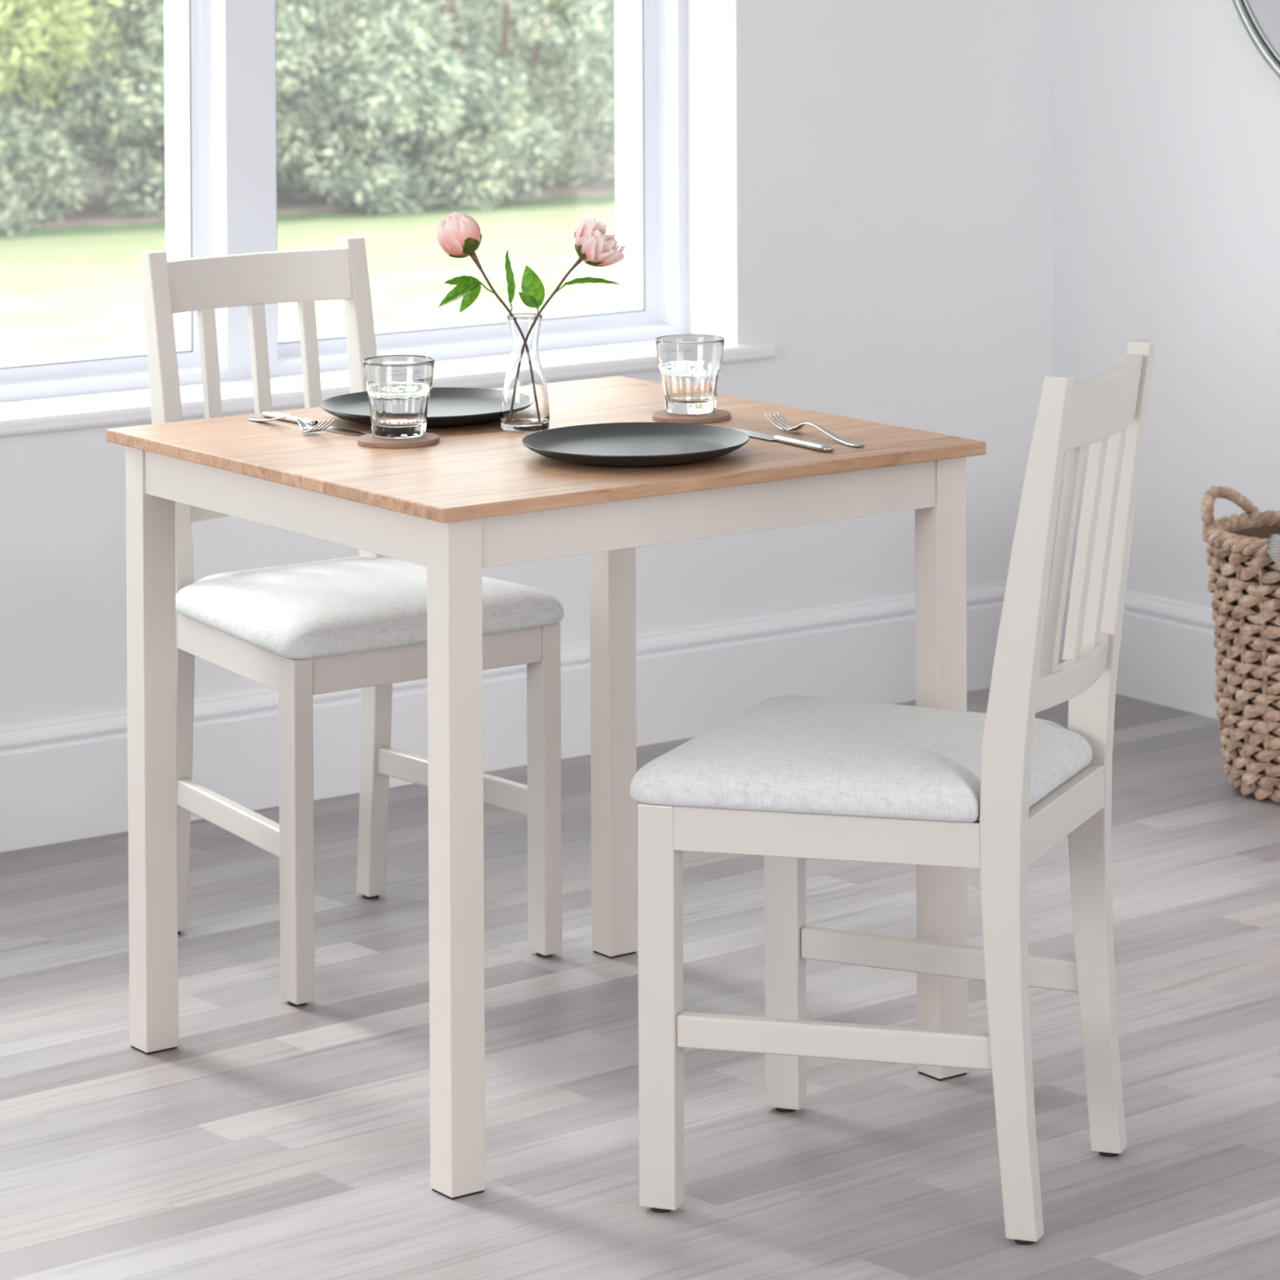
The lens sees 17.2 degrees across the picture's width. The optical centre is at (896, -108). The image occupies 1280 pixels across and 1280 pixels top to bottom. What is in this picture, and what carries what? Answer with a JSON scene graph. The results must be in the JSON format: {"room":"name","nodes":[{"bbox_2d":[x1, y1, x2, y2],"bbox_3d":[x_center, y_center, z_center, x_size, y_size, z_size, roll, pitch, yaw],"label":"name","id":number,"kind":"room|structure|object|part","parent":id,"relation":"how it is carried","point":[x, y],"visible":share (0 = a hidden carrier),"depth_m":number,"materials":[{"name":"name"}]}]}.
{"room":"dining room","nodes":[
{"label":"dining room","id":0,"kind":"room"},
{"bbox_2d":[0,0,1053,728],"bbox_3d":[-2.287,0.120,5.481,6.620,2.550,0.290,-1,1,-38],"label":"wall","id":1,"kind":"structure","parent":0,"point":[869,182],"depth_m":6.96,"materials":[{"name":"paint"}]},
{"bbox_2d":[0,0,774,436],"bbox_3d":[-1.520,-0.017,6.051,3.094,1.602,0.304,-1,1,-38],"label":"window","id":2,"kind":"structure","parent":1,"relation":"in","point":[220,55],"depth_m":6.51,"materials":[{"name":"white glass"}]},
{"bbox_3d":[-1.480,0.771,6.017,3.094,0.026,0.181,-1,1,-38],"label":"sill","id":3,"kind":"part","parent":2,"relation":"part of","materials":[{"name":"white paint"}]},
{"bbox_2d":[0,573,1051,852],"bbox_3d":[-2.188,1.310,5.381,6.220,0.174,0.020,-1,1,-38],"label":"baseboard","id":4,"kind":"structure","parent":1,"relation":"attached to","point":[65,780],"depth_m":6.59,"materials":[{"name":"white paint"}]},
{"bbox_2d":[0,688,1279,1279],"bbox_3d":[-0.131,1.490,2.708,6.620,0.100,7.349,-1,1,-38],"label":"floor","id":5,"kind":"structure","parent":0,"point":[278,1140],"depth_m":4.93,"materials":[{"name":"grey wood"}]},
{"bbox_2d":[140,235,564,1005],"bbox_3d":[-0.735,0.935,5.555,0.411,0.907,0.497,-1,1,-37],"label":"dining chair","id":6,"kind":"object","parent":5,"relation":"on","point":[299,632],"visible":0.81,"depth_m":5.49,"materials":[{"name":"white paint"}]},
{"bbox_3d":[-0.970,0.932,5.614,0.027,0.902,0.098,-1,1,-37],"label":"leg","id":7,"kind":"part","parent":6,"relation":"part of","materials":[{"name":"white paint"}]},
{"bbox_3d":[-0.850,0.820,5.703,0.277,0.036,0.041,-1,1,-37],"label":"rail","id":8,"kind":"part","parent":6,"relation":"part of","materials":[{"name":"white paint"}]},
{"bbox_3d":[-0.856,0.978,5.432,0.018,0.047,0.337,-1,1,-32],"label":"rail","id":9,"kind":"part","parent":6,"relation":"part of","materials":[{"name":"white paint"}]},
{"bbox_3d":[-0.873,0.526,5.727,0.277,0.068,0.047,-1,1,-37],"label":"rail","id":10,"kind":"part","parent":6,"relation":"part of","materials":[{"name":"white paint"}]},
{"bbox_3d":[-0.752,1.173,5.279,0.027,0.432,0.042,-1,1,-37],"label":"leg","id":11,"kind":"part","parent":6,"relation":"part of","materials":[{"name":"white paint"}]},
{"bbox_3d":[-0.729,0.928,5.797,0.027,0.902,0.098,-1,1,-37],"label":"leg","id":12,"kind":"part","parent":6,"relation":"part of","materials":[{"name":"white paint"}]},
{"bbox_2d":[175,555,564,659],"bbox_3d":[-0.713,0.925,5.525,0.411,0.054,0.422,-1,1,-37],"label":"seat cushion","id":13,"kind":"object","parent":6,"relation":"on","point":[359,607],"depth_m":5.42,"materials":[{"name":"white fabric"}]},
{"bbox_3d":[-0.600,0.978,5.378,0.339,0.047,0.018,-1,1,-37],"label":"rail","id":14,"kind":"part","parent":6,"relation":"part of","materials":[{"name":"white paint"}]},
{"bbox_3d":[-0.460,1.167,5.500,0.027,0.432,0.042,-1,1,-37],"label":"leg","id":15,"kind":"part","parent":6,"relation":"part of","materials":[{"name":"white paint"}]},
{"bbox_2d":[106,375,986,1199],"bbox_3d":[-0.423,1.022,5.031,0.752,0.750,0.760,-1,1,-38],"label":"dining table","id":16,"kind":"object","parent":5,"relation":"on","point":[468,501],"visible":0.94,"depth_m":4.90,"materials":[{"name":"brown wood"}]},
{"bbox_3d":[-0.899,1.029,5.089,0.044,0.732,0.044,-1,1,-38],"label":"leg","id":17,"kind":"part","parent":16,"relation":"part of","materials":[{"name":"beige paint"}]},
{"bbox_2d":[248,415,335,432],"bbox_3d":[-0.733,0.636,5.084,0.022,0.021,0.194,-1,1,-36],"label":"fork","id":18,"kind":"object","parent":16,"relation":"on","point":[304,428],"visible":1,"depth_m":5.05,"materials":[{"name":"metal"}]},
{"bbox_2d":[262,410,365,435],"bbox_3d":[-0.703,0.643,5.101,0.021,0.007,0.228,-1,1,-40],"label":"table knife","id":19,"kind":"object","parent":16,"relation":"on","point":[270,414],"visible":0.87,"depth_m":5.10,"materials":[{"name":"metal"}]},
{"bbox_3d":[-0.740,0.642,5.146,0.015,0.007,0.112,-1,1,-40],"label":"handle","id":20,"kind":"part","parent":19,"relation":"part of","materials":[{"name":"metal"}]},
{"bbox_3d":[-0.667,0.646,5.059,0.021,0.002,0.118,-1,1,-40],"label":"blade","id":21,"kind":"part","parent":19,"relation":"part of","materials":[{"name":"metal"}]},
{"bbox_2d":[357,432,439,448],"bbox_3d":[-0.587,0.646,4.971,0.096,0.006,0.096,-1,1,-38],"label":"coaster","id":22,"kind":"object","parent":16,"relation":"on","point":[369,440],"visible":0.88,"depth_m":4.94,"materials":[{"name":"brown wood"}]},
{"bbox_2d":[362,355,435,438],"bbox_3d":[-0.589,0.598,4.987,0.085,0.090,0.085,-1,1,-38],"label":"glass tumbler","id":23,"kind":"object","parent":22,"relation":"on","point":[398,388],"visible":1,"depth_m":4.96,"materials":[{"name":"clear glass"}]},
{"bbox_2d":[320,386,502,428],"bbox_3d":[-0.575,0.635,5.170,0.262,0.020,0.262,-1,1,-38],"label":"dinner plate","id":24,"kind":"object","parent":16,"relation":"on","point":[448,407],"visible":0.63,"depth_m":5.21,"materials":[{"name":"grey ceramic"}]},
{"bbox_3d":[-0.476,1.038,4.554,0.044,0.732,0.044,-1,1,-38],"label":"leg","id":25,"kind":"part","parent":16,"relation":"part of","materials":[{"name":"beige paint"}]},
{"bbox_2d":[501,312,549,431],"bbox_3d":[-0.448,0.578,5.077,0.059,0.138,0.059,-1,1,-38],"label":"bud vase","id":26,"kind":"object","parent":16,"relation":"on","point":[525,405],"visible":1,"depth_m":5.06,"materials":[{"name":"clear glass"}]},
{"bbox_2d":[435,212,515,316],"bbox_3d":[-0.493,0.512,5.065,0.122,0.256,0.053,0,1,14],"label":"peony","id":27,"kind":"object","parent":26,"relation":"in","point":[459,235],"visible":1,"depth_m":5.06,"materials":[{"name":"pink plant"}]},
{"bbox_3d":[-0.471,0.536,5.075,0.085,0.207,0.008,0,1,-3],"label":"stem","id":28,"kind":"part","parent":27,"relation":"part of","materials":[{"name":"brown plant"}]},
{"bbox_2d":[518,217,625,315],"bbox_3d":[-0.393,0.515,5.062,0.139,0.249,0.066,-1,1,-16],"label":"peony","id":29,"kind":"object","parent":26,"relation":"in","point":[593,246],"visible":1,"depth_m":5.07,"materials":[{"name":"pink plant"}]},
{"bbox_3d":[-0.420,0.537,5.073,0.095,0.205,0.008,0,1,-3],"label":"stem","id":30,"kind":"part","parent":29,"relation":"part of","materials":[{"name":"brown plant"}]},
{"bbox_3d":[-0.370,1.019,5.508,0.044,0.732,0.044,-1,1,-38],"label":"leg","id":31,"kind":"part","parent":16,"relation":"part of","materials":[{"name":"beige paint"}]},
{"bbox_2d":[521,422,749,467],"bbox_3d":[-0.300,0.640,4.859,0.262,0.020,0.262,-1,1,-38],"label":"dinner plate","id":32,"kind":"object","parent":16,"relation":"on","point":[628,444],"visible":1,"depth_m":4.90,"materials":[{"name":"grey ceramic"}]},
{"bbox_2d":[652,408,731,423],"bbox_3d":[-0.250,0.641,5.160,0.096,0.006,0.096,-1,1,-38],"label":"coaster","id":33,"kind":"object","parent":16,"relation":"on","point":[717,415],"visible":0.87,"depth_m":5.13,"materials":[{"name":"brown wood"}]},
{"bbox_2d":[655,334,724,414],"bbox_3d":[-0.253,0.593,5.176,0.085,0.090,0.085,-1,1,-38],"label":"glass tumbler","id":34,"kind":"object","parent":33,"relation":"on","point":[690,366],"visible":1,"depth_m":5.15,"materials":[{"name":"clear glass"}]},
{"bbox_2d":[728,427,834,452],"bbox_3d":[-0.142,0.643,4.973,0.021,0.007,0.228,-1,1,-35],"label":"table knife","id":35,"kind":"object","parent":16,"relation":"on","point":[805,443],"visible":0.88,"depth_m":4.93,"materials":[{"name":"metal"}]},
{"bbox_3d":[-0.174,0.645,5.018,0.021,0.002,0.118,-1,1,-35],"label":"blade","id":36,"kind":"part","parent":35,"relation":"part of","materials":[{"name":"metal"}]},
{"bbox_3d":[-0.109,0.644,4.926,0.015,0.007,0.112,-1,1,-35],"label":"handle","id":37,"kind":"part","parent":35,"relation":"part of","materials":[{"name":"metal"}]},
{"bbox_2d":[764,412,864,447],"bbox_3d":[-0.096,0.637,4.996,0.022,0.018,0.194,-1,1,-34],"label":"fork","id":38,"kind":"object","parent":16,"relation":"on","point":[837,437],"visible":1,"depth_m":5.01,"materials":[{"name":"metal"}]},
{"bbox_3d":[-0.084,0.638,4.978,0.022,0.016,0.150,-1,1,-34],"label":"handle","id":39,"kind":"part","parent":38,"relation":"part of","materials":[{"name":"metal"}]},
{"bbox_3d":[0.053,1.028,4.972,0.044,0.732,0.044,-1,1,-38],"label":"leg","id":40,"kind":"part","parent":16,"relation":"part of","materials":[{"name":"beige paint"}]},
{"bbox_2d":[630,338,1156,1244],"bbox_3d":[0.011,0.950,4.590,0.497,0.907,0.411,0,1,20],"label":"dining chair","id":41,"kind":"object","parent":5,"relation":"on","point":[788,780],"visible":1,"depth_m":4.47,"materials":[{"name":"white paint"}]},
{"bbox_3d":[-0.251,1.186,4.494,0.042,0.432,0.027,0,1,20],"label":"leg","id":42,"kind":"part","parent":41,"relation":"part of","materials":[{"name":"white paint"}]},
{"bbox_3d":[-0.128,1.179,4.839,0.042,0.432,0.027,0,1,20],"label":"leg","id":43,"kind":"part","parent":41,"relation":"part of","materials":[{"name":"white paint"}]},
{"bbox_3d":[-0.072,0.994,4.439,0.337,0.047,0.018,0,1,14],"label":"rail","id":44,"kind":"part","parent":41,"relation":"part of","materials":[{"name":"white paint"}]},
{"bbox_2d":[630,695,1092,822],"bbox_3d":[-0.025,0.940,4.603,0.422,0.054,0.411,0,1,20],"label":"seat cushion","id":45,"kind":"object","parent":41,"relation":"on","point":[783,758],"depth_m":4.47,"materials":[{"name":"white fabric"}]},
{"bbox_3d":[0.137,0.951,4.384,0.098,0.902,0.027,0,1,20],"label":"leg","id":46,"kind":"part","parent":41,"relation":"part of","materials":[{"name":"white paint"}]},
{"bbox_3d":[0.175,0.991,4.532,0.018,0.047,0.276,0,1,20],"label":"rail","id":47,"kind":"part","parent":41,"relation":"part of","materials":[{"name":"white paint"}]},
{"bbox_3d":[0.187,0.839,4.525,0.041,0.036,0.277,0,1,20],"label":"rail","id":48,"kind":"part","parent":41,"relation":"part of","materials":[{"name":"white paint"}]},
{"bbox_3d":[0.221,0.545,4.507,0.047,0.068,0.277,0,1,20],"label":"rail","id":49,"kind":"part","parent":41,"relation":"part of","materials":[{"name":"white paint"}]},
{"bbox_3d":[0.239,0.945,4.670,0.098,0.902,0.027,0,1,20],"label":"leg","id":50,"kind":"part","parent":41,"relation":"part of","materials":[{"name":"white paint"}]},
{"bbox_2d":[1200,485,1279,802],"bbox_3d":[0.627,1.139,6.414,0.318,0.449,0.318,0,1,-12],"label":"storage basket","id":51,"kind":"object","parent":5,"relation":"on","point":[1244,581],"visible":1,"depth_m":6.33,"materials":[{"name":"wicker"}]},
{"bbox_3d":[0.507,0.952,6.488,0.046,0.076,0.183,0,1,33],"label":"handle","id":52,"kind":"part","parent":51,"relation":"part of","materials":[{"name":"wicker"}]},
{"bbox_2d":[1264,533,1279,569],"bbox_3d":[0.628,1.007,6.282,0.165,0.104,0.154,-1,1,-38],"label":"striped cloth","id":53,"kind":"object","parent":51,"relation":"hanging from","point":[1273,548],"visible":1,"depth_m":6.25,"materials":[{"name":"fabric"}]},
{"bbox_2d":[1051,0,1279,608],"bbox_3d":[2.498,0.121,4.524,0.200,2.550,7.059,-1,1,-38],"label":"wall","id":54,"kind":"structure","parent":0,"point":[1166,113],"depth_m":7.02,"materials":[{"name":"paint"}]},
{"bbox_2d":[1057,577,1218,719],"bbox_3d":[2.354,1.309,4.558,0.020,0.174,6.859,-1,1,-38],"label":"baseboard","id":55,"kind":"structure","parent":54,"relation":"attached to","point":[1167,652],"depth_m":7.02,"materials":[{"name":"white paint"}]},
{"bbox_2d":[1232,0,1279,78],"bbox_3d":[0.753,-0.009,6.609,0.020,0.760,0.760,-1,1,-38],"label":"wall mirror","id":56,"kind":"object","parent":54,"relation":"attached to","point":[1260,19],"visible":1,"depth_m":6.81,"materials":[{"name":"silver metal"}]},
{"bbox_3d":[0.755,-0.009,6.611,0.016,0.717,0.717,-1,1,-38],"label":"frame","id":57,"kind":"part","parent":56,"relation":"part of","materials":[{"name":"silver metal"}]},
{"bbox_2d":[1247,0,1279,55],"bbox_3d":[0.756,-0.009,6.612,0.012,0.705,0.705,-1,1,-38],"label":"mirror glass","id":58,"kind":"object","parent":56,"relation":"attached to","point":[1263,15],"depth_m":6.81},
{"label":"outside","id":59,"kind":"structure","parent":0,"visible":0},
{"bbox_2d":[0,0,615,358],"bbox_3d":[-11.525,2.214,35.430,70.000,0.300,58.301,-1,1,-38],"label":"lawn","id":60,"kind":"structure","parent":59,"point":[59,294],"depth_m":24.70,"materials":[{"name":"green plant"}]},
{"bbox_2d":[0,195,615,239],"bbox_3d":[-7.564,2.149,30.273,49.037,0.016,8.110,-1,1,-32],"label":"shaded grass edge","id":61,"kind":"structure","parent":60,"relation":"on","point":[581,201],"depth_m":28.25,"materials":[{"name":"green plant"}]},
{"bbox_2d":[0,106,615,229],"bbox_3d":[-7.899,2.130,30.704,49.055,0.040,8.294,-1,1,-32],"label":"hedge","id":62,"kind":"object","parent":60,"relation":"on","point":[95,213],"visible":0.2,"depth_m":29.09,"materials":[{"name":"green plant"}]},
{"bbox_2d":[0,88,98,236],"bbox_3d":[-6.191,1.824,27.291,2.266,1.246,1.514,-1,1,-38],"label":"shrub","id":63,"kind":"object","parent":62,"relation":"on","point":[9,202],"visible":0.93,"depth_m":27.46,"materials":[{"name":"green plant"}]},
{"bbox_2d":[0,0,143,164],"bbox_3d":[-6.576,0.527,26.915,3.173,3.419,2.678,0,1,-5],"label":"leafy tree","id":64,"kind":"object","parent":62,"relation":"on","point":[30,25],"visible":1,"depth_m":27.28,"materials":[{"name":"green plant"}]},
{"bbox_2d":[0,0,164,209],"bbox_3d":[-5.891,0.787,28.430,3.143,3.197,2.698,-1,1,-38],"label":"shrub","id":65,"kind":"object","parent":62,"relation":"on","point":[48,114],"visible":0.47,"depth_m":28.06,"materials":[{"name":"green plant"}]},
{"bbox_3d":[-5.903,1.349,28.487,1.038,1.714,0.843,-1,1,-38],"label":"stem","id":66,"kind":"part","parent":65,"relation":"part of","materials":[{"name":"plant"}]},
{"bbox_2d":[1,0,365,216],"bbox_3d":[-4.846,0.954,28.752,2.468,2.723,2.269,-1,1,-38],"label":"shrub","id":67,"kind":"object","parent":62,"relation":"on","point":[155,35],"visible":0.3,"depth_m":28.25,"materials":[{"name":"green plant"}]},
{"bbox_3d":[-4.875,1.465,28.707,0.822,1.464,0.725,-1,1,-38],"label":"stem","id":68,"kind":"part","parent":67,"relation":"part of","materials":[{"name":"plant"}]},
{"bbox_2d":[96,0,450,198],"bbox_3d":[-4.459,0.676,29.525,2.579,3.183,2.508,0,1,33],"label":"shrub","id":69,"kind":"object","parent":62,"relation":"on","point":[299,14],"visible":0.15,"depth_m":28.93,"materials":[{"name":"green plant"}]},
{"bbox_3d":[-4.436,1.291,29.593,0.813,1.771,0.821,-1,1,-38],"label":"stem","id":70,"kind":"part","parent":69,"relation":"part of","materials":[{"name":"plant"}]},
{"bbox_2d":[92,0,526,128],"bbox_3d":[-4.549,0.414,33.483,3.827,3.831,3.227,-1,1,-38],"label":"tree","id":71,"kind":"object","parent":62,"relation":"on","point":[495,2],"visible":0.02,"depth_m":32.98,"materials":[{"name":"green plant"}]},
{"bbox_2d":[275,7,533,215],"bbox_3d":[-3.422,1.581,28.951,1.901,1.570,1.692,-1,1,-38],"label":"shrub","id":72,"kind":"object","parent":62,"relation":"on","point":[388,179],"visible":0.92,"depth_m":28.63,"materials":[{"name":"green plant"}]},
{"bbox_3d":[-3.432,1.797,28.924,0.692,0.791,0.514,-1,1,-38],"label":"stem","id":73,"kind":"part","parent":72,"relation":"part of","materials":[{"name":"plant"}]},
{"bbox_2d":[305,0,614,204],"bbox_3d":[-2.833,0.952,29.642,2.603,2.624,2.247,-1,1,-38],"label":"shrub","id":74,"kind":"object","parent":62,"relation":"on","point":[510,43],"visible":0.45,"depth_m":29.57,"materials":[{"name":"green plant"}]},
{"bbox_3d":[-2.852,1.470,29.653,0.840,1.404,0.741,-1,1,-38],"label":"stem","id":75,"kind":"part","parent":74,"relation":"part of","materials":[{"name":"plant"}]},
{"bbox_2d":[474,0,614,136],"bbox_3d":[-1.867,0.317,35.285,3.725,3.878,3.244,-1,1,-38],"label":"tree","id":76,"kind":"object","parent":62,"relation":"on","point":[567,43],"visible":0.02,"depth_m":34.54,"materials":[{"name":"green plant"}]},
{"bbox_2d":[547,0,615,186],"bbox_3d":[-1.423,0.937,30.844,3.001,2.825,2.518,-1,1,-38],"label":"shrub","id":77,"kind":"object","parent":62,"relation":"on","point":[599,140],"visible":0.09,"depth_m":30.57,"materials":[{"name":"green plant"}]}
]}

